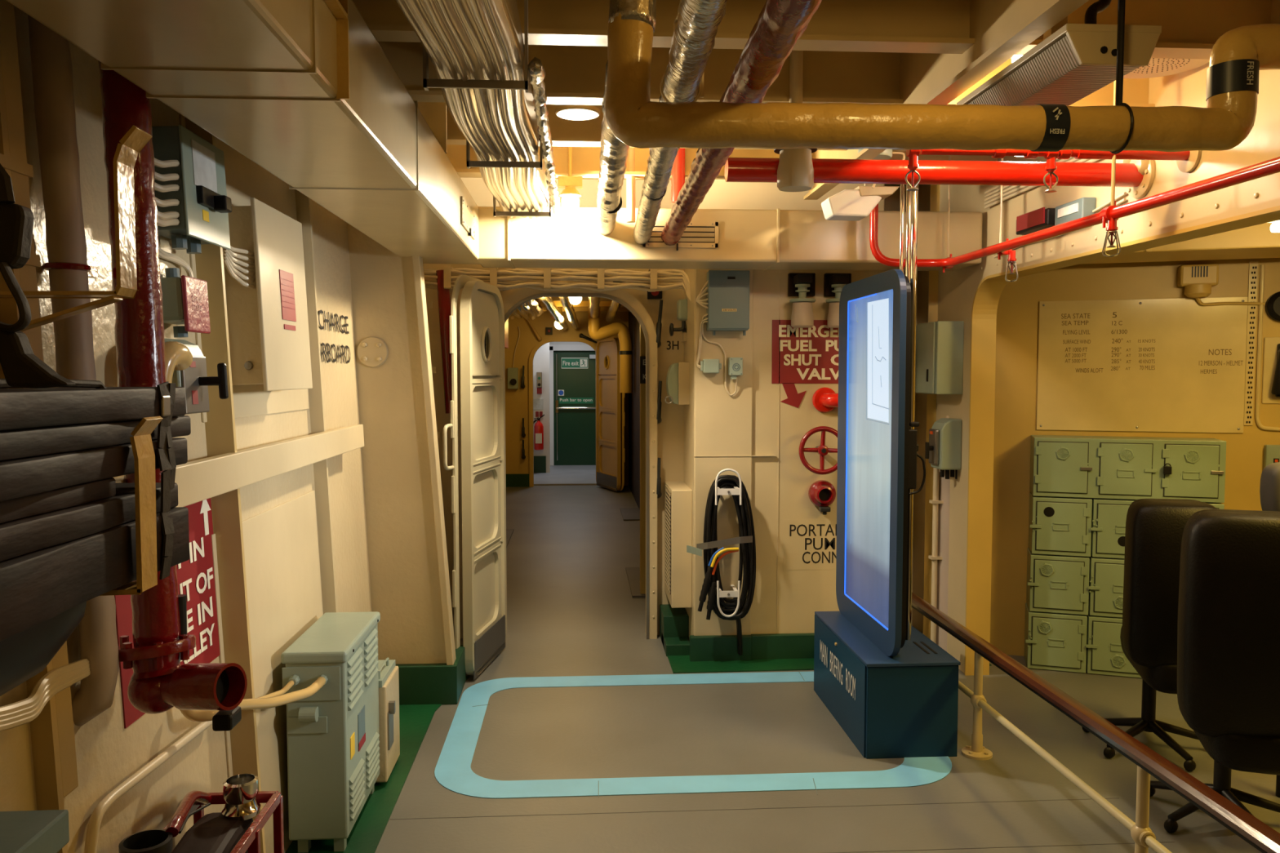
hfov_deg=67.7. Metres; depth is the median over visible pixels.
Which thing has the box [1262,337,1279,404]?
wall telephone
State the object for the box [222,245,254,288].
cable
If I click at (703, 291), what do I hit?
cable
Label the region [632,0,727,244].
pipe
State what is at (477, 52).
cable bundle
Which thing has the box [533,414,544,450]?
fire extinguisher
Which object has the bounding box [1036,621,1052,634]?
round vent
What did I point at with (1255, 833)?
handrail
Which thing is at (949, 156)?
rod
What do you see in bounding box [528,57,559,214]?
cable bundle
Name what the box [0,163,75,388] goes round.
harness
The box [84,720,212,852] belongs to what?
conduit
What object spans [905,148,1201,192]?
pipe
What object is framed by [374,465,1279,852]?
floor
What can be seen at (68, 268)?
pipe
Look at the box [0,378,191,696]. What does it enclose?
stretcher
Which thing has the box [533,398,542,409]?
plate
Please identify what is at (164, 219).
cable
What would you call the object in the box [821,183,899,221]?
emergency light
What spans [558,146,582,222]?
lamp
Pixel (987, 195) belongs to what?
cable
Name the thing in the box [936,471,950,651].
pipe
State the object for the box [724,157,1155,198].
pipe
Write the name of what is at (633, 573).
trim
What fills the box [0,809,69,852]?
box
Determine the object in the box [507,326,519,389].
box
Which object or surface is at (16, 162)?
conduit
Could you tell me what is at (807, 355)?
sign
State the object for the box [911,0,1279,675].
wall
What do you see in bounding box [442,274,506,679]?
door
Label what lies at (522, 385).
handle
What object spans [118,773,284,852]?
pump
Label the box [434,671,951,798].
tape
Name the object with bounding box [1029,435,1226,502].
locker
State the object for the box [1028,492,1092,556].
locker
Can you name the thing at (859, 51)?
ceiling
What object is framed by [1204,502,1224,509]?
locker
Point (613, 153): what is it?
pipe
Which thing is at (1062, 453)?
round vent
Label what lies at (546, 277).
cable
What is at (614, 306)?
ceiling pipe
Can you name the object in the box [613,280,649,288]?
cable
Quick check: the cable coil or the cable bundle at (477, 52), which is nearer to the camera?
the cable bundle at (477, 52)
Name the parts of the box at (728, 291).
name plate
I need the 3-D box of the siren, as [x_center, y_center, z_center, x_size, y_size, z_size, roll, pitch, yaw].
[2.699,-0.656,4.426,0.360,0.193,0.109,1,3,19]
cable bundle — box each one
[395,0,551,219]
[508,297,543,319]
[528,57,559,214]
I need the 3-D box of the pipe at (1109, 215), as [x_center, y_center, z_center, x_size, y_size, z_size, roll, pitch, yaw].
[1.417,-0.690,2.652,0.366,0.391,2.975,-1,3,-10]
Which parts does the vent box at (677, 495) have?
perforated panel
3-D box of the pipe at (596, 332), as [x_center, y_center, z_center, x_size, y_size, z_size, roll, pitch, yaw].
[-0.338,-0.880,10.868,0.500,0.993,0.146,0,3,-4]
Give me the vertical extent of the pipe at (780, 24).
0.089 m
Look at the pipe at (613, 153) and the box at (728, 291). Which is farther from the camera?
the box at (728, 291)
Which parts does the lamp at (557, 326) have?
bulb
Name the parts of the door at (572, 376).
bolt rod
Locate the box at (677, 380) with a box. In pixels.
[664,362,689,404]
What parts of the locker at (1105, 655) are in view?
door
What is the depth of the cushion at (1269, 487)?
3.14 m
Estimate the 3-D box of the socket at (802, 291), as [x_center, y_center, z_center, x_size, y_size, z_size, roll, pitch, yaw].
[0.785,-0.642,4.611,0.128,0.086,0.128,0,3,-4]
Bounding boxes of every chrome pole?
[899,184,905,272]
[905,184,911,282]
[907,157,918,639]
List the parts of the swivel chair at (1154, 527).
leg, leg, seat, backrest, leg, leg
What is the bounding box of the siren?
[1177,263,1265,306]
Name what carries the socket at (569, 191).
attached to the lamp at (570, 201)
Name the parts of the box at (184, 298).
casing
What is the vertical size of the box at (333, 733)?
0.614 m
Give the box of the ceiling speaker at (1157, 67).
[1123,57,1208,78]
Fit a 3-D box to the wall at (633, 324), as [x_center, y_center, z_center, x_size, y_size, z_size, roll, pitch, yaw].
[0.114,-0.278,8.657,0.080,2.450,6.970,0,3,-4]
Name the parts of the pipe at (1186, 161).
glass bulb, frame, frame, glass bulb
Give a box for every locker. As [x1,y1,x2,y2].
[504,317,508,348]
[1024,603,1087,673]
[1026,547,1089,615]
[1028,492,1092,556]
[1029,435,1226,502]
[1085,613,1142,678]
[1088,555,1124,617]
[1090,497,1136,558]
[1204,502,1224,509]
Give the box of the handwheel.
[799,426,837,475]
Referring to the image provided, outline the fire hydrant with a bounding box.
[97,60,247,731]
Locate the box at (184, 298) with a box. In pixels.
[160,267,210,337]
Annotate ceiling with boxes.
[352,0,1271,311]
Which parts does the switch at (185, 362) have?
casing, plate, black handle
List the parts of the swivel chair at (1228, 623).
leg, leg, backrest, seat, leg, leg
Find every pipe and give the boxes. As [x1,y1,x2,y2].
[27,14,119,726]
[435,270,452,413]
[537,297,568,329]
[559,297,579,328]
[588,297,600,319]
[588,306,632,392]
[595,61,629,235]
[604,0,1279,151]
[605,300,621,322]
[626,146,635,222]
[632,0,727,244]
[661,0,822,245]
[671,147,685,203]
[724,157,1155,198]
[812,386,838,412]
[869,155,1279,281]
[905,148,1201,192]
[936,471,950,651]
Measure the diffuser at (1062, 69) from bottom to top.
0.062 m
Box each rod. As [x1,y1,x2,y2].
[946,155,951,257]
[999,158,1003,243]
[1111,80,1115,205]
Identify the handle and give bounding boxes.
[520,365,524,388]
[520,417,525,437]
[521,440,525,459]
[527,319,542,341]
[578,333,596,343]
[656,299,662,347]
[656,381,662,424]
[656,457,662,498]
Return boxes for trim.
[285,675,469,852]
[390,798,1116,819]
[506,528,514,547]
[619,507,639,520]
[625,567,645,597]
[640,325,645,594]
[667,655,991,673]
[831,841,1174,852]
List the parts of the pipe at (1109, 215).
frame, glass bulb, frame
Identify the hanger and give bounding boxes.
[659,73,703,102]
[1110,0,1133,154]
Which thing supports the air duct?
hanging from the ceiling
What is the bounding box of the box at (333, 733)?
[280,612,380,852]
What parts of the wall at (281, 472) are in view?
hull plate, hull plate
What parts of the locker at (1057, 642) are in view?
door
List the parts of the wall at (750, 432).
facing plate, skirting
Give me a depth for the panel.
4.40 m
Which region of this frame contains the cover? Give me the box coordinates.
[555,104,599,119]
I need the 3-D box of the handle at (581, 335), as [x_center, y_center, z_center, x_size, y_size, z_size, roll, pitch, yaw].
[-0.614,-1.090,12.005,0.306,0.163,0.076,0,3,-4]
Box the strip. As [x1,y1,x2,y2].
[1243,260,1279,431]
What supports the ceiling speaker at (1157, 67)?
attached to the ceiling
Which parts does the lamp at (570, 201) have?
bulb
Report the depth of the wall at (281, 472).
2.42 m
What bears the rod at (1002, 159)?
hanging from the ceiling
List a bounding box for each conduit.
[0,0,78,798]
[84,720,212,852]
[179,676,325,722]
[426,301,439,438]
[928,415,949,644]
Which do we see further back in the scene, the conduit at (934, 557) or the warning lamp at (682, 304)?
the warning lamp at (682, 304)
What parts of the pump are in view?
rail, arm, leg, tank, rail, rail, rail, leg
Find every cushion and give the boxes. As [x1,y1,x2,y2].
[1122,498,1200,615]
[1188,509,1279,519]
[1259,462,1279,511]
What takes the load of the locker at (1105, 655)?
on the floor
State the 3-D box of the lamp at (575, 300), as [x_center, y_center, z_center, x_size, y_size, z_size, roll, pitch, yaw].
[-0.578,-1.292,8.523,0.120,0.410,0.118,0,3,-4]
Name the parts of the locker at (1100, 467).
door, door, door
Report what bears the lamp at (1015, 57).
attached to the ceiling
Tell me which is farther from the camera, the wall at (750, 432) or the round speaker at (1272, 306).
the wall at (750, 432)
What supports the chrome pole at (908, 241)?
on the kiosk base
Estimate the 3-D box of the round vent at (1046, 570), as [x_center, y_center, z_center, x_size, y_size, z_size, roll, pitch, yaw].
[1.938,0.684,4.549,0.066,0.065,0.007,1,3,18]
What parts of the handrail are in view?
post, post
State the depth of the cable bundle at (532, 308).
10.24 m
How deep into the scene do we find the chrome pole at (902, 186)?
3.93 m
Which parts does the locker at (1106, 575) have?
door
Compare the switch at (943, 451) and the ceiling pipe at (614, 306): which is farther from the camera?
the ceiling pipe at (614, 306)
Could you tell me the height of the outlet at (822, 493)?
0.168 m
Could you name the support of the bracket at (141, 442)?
attached to the wall at (281, 472)
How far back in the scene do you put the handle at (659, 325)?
5.04 m
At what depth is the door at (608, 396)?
11.68 m
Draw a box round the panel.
[1263,444,1279,468]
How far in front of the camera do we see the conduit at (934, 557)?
4.75 m
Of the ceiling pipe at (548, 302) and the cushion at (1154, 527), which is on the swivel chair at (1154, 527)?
the cushion at (1154, 527)
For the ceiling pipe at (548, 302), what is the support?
attached to the ceiling
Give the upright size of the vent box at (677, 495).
0.595 m
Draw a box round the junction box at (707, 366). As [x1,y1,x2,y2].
[700,359,721,373]
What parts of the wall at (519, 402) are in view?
skirting, door frame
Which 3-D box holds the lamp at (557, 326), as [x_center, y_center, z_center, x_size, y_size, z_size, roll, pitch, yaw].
[-0.937,-1.385,11.104,0.120,0.508,0.118,0,3,-4]
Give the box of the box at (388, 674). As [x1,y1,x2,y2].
[375,657,399,782]
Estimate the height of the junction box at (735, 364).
0.105 m
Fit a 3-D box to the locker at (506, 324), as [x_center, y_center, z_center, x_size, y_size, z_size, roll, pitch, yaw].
[-1.564,-0.880,8.583,0.724,0.340,0.440,0,3,-4]
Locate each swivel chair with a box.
[1081,498,1217,771]
[1149,509,1279,833]
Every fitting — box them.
[773,50,817,191]
[956,16,1161,106]
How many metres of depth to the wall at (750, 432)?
4.72 m
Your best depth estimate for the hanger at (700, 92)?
2.00 m
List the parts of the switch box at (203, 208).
casing, black plate, handle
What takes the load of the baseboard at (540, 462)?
attached to the wall at (541, 357)
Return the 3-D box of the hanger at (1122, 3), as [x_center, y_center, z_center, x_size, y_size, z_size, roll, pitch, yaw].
[0.995,-0.854,1.973,0.013,0.571,0.102,0,3,-4]
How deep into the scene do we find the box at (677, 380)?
4.88 m
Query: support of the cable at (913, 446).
attached to the chrome pole at (914, 197)
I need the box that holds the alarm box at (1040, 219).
[1016,207,1055,235]
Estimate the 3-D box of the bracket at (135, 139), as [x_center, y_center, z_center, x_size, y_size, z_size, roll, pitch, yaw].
[-0.917,-0.280,1.461,0.319,0.348,0.055,0,3,-4]
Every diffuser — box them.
[821,189,881,221]
[968,35,1140,106]
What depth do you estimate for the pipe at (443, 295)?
4.88 m
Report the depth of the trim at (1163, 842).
2.87 m
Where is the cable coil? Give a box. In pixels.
[686,475,755,655]
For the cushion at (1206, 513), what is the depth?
2.79 m
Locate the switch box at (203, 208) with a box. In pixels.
[151,124,231,253]
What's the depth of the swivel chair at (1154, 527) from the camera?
3.36 m
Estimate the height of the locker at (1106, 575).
0.273 m
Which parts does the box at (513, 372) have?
casing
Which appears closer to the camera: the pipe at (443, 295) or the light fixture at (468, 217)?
the light fixture at (468, 217)
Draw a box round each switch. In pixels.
[164,337,228,414]
[924,417,961,479]
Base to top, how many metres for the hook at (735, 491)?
0.175 m
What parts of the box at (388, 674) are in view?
lid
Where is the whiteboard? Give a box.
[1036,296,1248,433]
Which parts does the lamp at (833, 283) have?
bell glass, plate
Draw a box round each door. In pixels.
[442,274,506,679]
[549,343,595,466]
[595,335,625,491]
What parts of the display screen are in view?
lit panel, map panel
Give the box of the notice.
[640,355,645,383]
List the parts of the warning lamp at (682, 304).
hand knob, stem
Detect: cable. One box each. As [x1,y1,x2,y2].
[0,658,90,732]
[154,157,179,226]
[159,246,193,277]
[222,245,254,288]
[423,266,690,301]
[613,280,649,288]
[696,280,737,395]
[905,421,925,639]
[983,156,1099,208]
[993,191,1126,258]
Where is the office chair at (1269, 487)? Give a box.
[1259,462,1279,798]
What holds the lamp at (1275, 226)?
hanging from the ceiling
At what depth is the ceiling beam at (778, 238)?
4.21 m
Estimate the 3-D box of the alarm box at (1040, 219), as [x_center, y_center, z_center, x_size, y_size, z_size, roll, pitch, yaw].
[1.556,-0.806,3.749,0.056,0.070,0.264,0,3,-4]
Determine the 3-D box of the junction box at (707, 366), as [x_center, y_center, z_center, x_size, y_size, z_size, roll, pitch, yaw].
[0.344,-0.293,4.643,0.100,0.068,0.050,0,3,-4]
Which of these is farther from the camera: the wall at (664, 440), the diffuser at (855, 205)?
the wall at (664, 440)
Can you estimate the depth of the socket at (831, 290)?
4.61 m
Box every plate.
[356,336,388,367]
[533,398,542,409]
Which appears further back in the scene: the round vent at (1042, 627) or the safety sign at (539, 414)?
the safety sign at (539, 414)
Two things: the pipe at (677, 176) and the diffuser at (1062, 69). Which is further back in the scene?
the pipe at (677, 176)
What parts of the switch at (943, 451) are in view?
black handle, plate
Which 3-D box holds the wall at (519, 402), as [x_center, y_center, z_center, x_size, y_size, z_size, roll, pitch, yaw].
[-0.914,-0.465,12.079,2.900,2.450,0.100,0,3,-4]
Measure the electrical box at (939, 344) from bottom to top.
0.347 m
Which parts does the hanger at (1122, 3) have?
rod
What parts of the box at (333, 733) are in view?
gland plate, lid, rating plate, red plate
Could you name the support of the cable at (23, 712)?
attached to the wall at (281, 472)
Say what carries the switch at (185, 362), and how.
attached to the wall at (281, 472)
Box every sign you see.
[114,497,219,728]
[534,410,542,417]
[771,320,839,408]
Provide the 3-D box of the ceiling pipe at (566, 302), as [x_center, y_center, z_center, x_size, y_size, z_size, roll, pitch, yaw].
[-0.668,-1.114,8.929,0.097,0.160,5.203,0,3,-2]
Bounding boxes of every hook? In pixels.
[715,468,742,505]
[716,581,740,617]
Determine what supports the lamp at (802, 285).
attached to the wall at (750, 432)
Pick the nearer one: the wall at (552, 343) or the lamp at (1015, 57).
the lamp at (1015, 57)
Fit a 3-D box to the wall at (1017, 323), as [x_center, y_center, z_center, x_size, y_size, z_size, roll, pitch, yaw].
[2.767,-0.052,4.522,2.700,2.450,0.080,1,3,18]
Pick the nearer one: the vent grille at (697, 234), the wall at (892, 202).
the vent grille at (697, 234)
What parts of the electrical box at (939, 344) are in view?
door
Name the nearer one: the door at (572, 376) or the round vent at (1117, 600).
the round vent at (1117, 600)
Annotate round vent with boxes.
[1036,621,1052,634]
[1039,563,1053,577]
[1055,446,1070,460]
[1110,654,1125,668]
[1113,595,1123,609]
[1118,448,1133,462]
[1183,449,1200,463]
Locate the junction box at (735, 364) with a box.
[728,357,742,378]
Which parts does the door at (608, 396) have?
pressed panel, pressed panel, pressed panel, pressed panel, kick plate, plate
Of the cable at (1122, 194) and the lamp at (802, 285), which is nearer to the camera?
the cable at (1122, 194)
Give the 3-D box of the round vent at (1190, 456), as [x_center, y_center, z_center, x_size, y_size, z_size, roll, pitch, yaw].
[2.506,0.137,4.334,0.066,0.065,0.007,1,3,18]
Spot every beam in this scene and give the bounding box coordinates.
[477,206,982,271]
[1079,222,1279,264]
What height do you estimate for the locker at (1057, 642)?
0.273 m
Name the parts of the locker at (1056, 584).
door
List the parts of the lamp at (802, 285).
plate, bell glass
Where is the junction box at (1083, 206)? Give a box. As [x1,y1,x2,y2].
[1054,197,1096,226]
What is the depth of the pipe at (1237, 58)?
1.93 m
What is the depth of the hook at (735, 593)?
4.60 m
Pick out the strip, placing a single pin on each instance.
(1253, 265)
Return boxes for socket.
[560,186,581,197]
[789,284,815,302]
[825,284,846,302]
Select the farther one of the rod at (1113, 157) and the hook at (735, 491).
the hook at (735, 491)
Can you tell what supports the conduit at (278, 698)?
attached to the box at (333, 733)
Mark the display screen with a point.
(875, 310)
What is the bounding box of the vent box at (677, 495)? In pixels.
[664,481,692,608]
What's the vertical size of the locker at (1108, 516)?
0.273 m
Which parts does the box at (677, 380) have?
ring pull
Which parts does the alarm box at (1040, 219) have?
red panel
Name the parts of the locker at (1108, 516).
door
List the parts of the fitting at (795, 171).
black plate, stem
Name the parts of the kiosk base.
door panel, panel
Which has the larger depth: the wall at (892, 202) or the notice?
the notice
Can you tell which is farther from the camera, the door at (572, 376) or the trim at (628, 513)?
the door at (572, 376)
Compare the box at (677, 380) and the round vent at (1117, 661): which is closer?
the round vent at (1117, 661)
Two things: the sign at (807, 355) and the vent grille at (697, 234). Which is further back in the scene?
the sign at (807, 355)
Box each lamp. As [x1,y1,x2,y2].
[546,327,552,334]
[554,306,562,328]
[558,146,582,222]
[569,297,582,304]
[647,290,662,299]
[669,298,687,342]
[787,272,815,328]
[823,273,851,328]
[1009,54,1022,62]
[1267,219,1279,232]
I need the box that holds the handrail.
[911,592,1279,852]
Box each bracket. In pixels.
[0,124,152,331]
[99,416,163,595]
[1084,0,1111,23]
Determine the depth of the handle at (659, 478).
5.08 m
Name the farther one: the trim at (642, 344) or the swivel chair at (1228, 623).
the trim at (642, 344)
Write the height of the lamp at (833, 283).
0.269 m
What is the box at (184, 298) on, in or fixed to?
attached to the wall at (281, 472)
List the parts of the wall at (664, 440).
door seat, door frame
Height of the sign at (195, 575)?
0.414 m
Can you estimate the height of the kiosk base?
0.360 m
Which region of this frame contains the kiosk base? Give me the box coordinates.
[813,611,960,759]
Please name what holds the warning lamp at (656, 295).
attached to the wall at (664, 440)
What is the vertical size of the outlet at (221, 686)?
0.097 m
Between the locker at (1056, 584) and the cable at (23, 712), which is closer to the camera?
the cable at (23, 712)
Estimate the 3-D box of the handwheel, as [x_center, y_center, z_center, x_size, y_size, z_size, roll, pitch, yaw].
[0.886,0.114,4.678,0.237,0.237,0.121,0,3,-4]
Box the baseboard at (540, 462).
[533,456,546,472]
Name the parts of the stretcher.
cord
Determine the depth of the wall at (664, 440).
5.09 m
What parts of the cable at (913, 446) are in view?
black post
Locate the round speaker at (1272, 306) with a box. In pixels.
[1264,291,1279,321]
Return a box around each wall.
[0,5,372,852]
[422,177,684,639]
[504,311,628,487]
[533,342,550,472]
[549,342,586,344]
[628,311,639,509]
[659,178,884,661]
[883,183,919,625]
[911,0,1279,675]
[923,184,1279,656]
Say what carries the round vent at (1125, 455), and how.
attached to the locker at (1100, 467)
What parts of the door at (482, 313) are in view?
pull handle, plate, pressed panel, pressed panel, pressed panel, pressed panel, kick plate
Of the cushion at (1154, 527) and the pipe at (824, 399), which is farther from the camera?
the pipe at (824, 399)
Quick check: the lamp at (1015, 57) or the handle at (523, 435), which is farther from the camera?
the handle at (523, 435)
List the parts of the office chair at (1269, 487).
post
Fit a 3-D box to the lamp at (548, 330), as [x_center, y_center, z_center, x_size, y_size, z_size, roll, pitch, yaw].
[-1.140,-1.198,11.989,0.082,0.089,0.070,0,3,-4]
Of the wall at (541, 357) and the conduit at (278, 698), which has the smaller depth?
the conduit at (278, 698)
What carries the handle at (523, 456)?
attached to the wall at (519, 402)
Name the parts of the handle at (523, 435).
lever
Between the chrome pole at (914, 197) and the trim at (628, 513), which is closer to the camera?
the chrome pole at (914, 197)
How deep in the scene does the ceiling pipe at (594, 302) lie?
8.87 m
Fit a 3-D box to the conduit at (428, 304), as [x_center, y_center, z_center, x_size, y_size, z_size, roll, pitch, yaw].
[-0.996,0.236,4.566,0.112,1.987,0.031,0,3,-4]
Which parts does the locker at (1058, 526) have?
door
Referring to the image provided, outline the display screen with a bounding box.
[835,269,911,656]
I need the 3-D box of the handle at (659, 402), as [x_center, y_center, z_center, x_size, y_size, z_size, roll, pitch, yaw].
[0.095,-0.127,5.087,0.044,0.232,0.059,0,3,-4]
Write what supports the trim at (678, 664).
attached to the wall at (750, 432)
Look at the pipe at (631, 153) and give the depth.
4.06 m
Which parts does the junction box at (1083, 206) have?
notice plate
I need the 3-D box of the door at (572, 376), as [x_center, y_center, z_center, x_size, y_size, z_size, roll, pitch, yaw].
[-0.898,-0.331,14.666,0.990,1.859,0.120,0,3,-4]
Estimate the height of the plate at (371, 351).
0.130 m
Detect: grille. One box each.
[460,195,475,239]
[641,221,719,250]
[1191,266,1208,277]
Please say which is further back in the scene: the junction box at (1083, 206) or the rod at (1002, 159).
the rod at (1002, 159)
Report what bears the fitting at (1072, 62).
hanging from the ceiling
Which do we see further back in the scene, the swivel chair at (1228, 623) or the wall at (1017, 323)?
the wall at (1017, 323)
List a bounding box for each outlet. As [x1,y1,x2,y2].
[160,662,247,711]
[808,480,835,515]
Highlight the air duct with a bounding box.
[6,0,480,264]
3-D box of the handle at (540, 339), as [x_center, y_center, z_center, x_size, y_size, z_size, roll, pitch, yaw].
[-1.325,-1.215,11.954,0.195,0.290,0.076,0,3,-4]
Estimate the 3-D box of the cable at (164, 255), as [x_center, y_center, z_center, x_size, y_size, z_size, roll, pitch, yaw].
[-1.082,-0.441,2.178,0.026,0.208,0.221,0,3,3]
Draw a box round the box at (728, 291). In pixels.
[706,270,749,335]
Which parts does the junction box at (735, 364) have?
knob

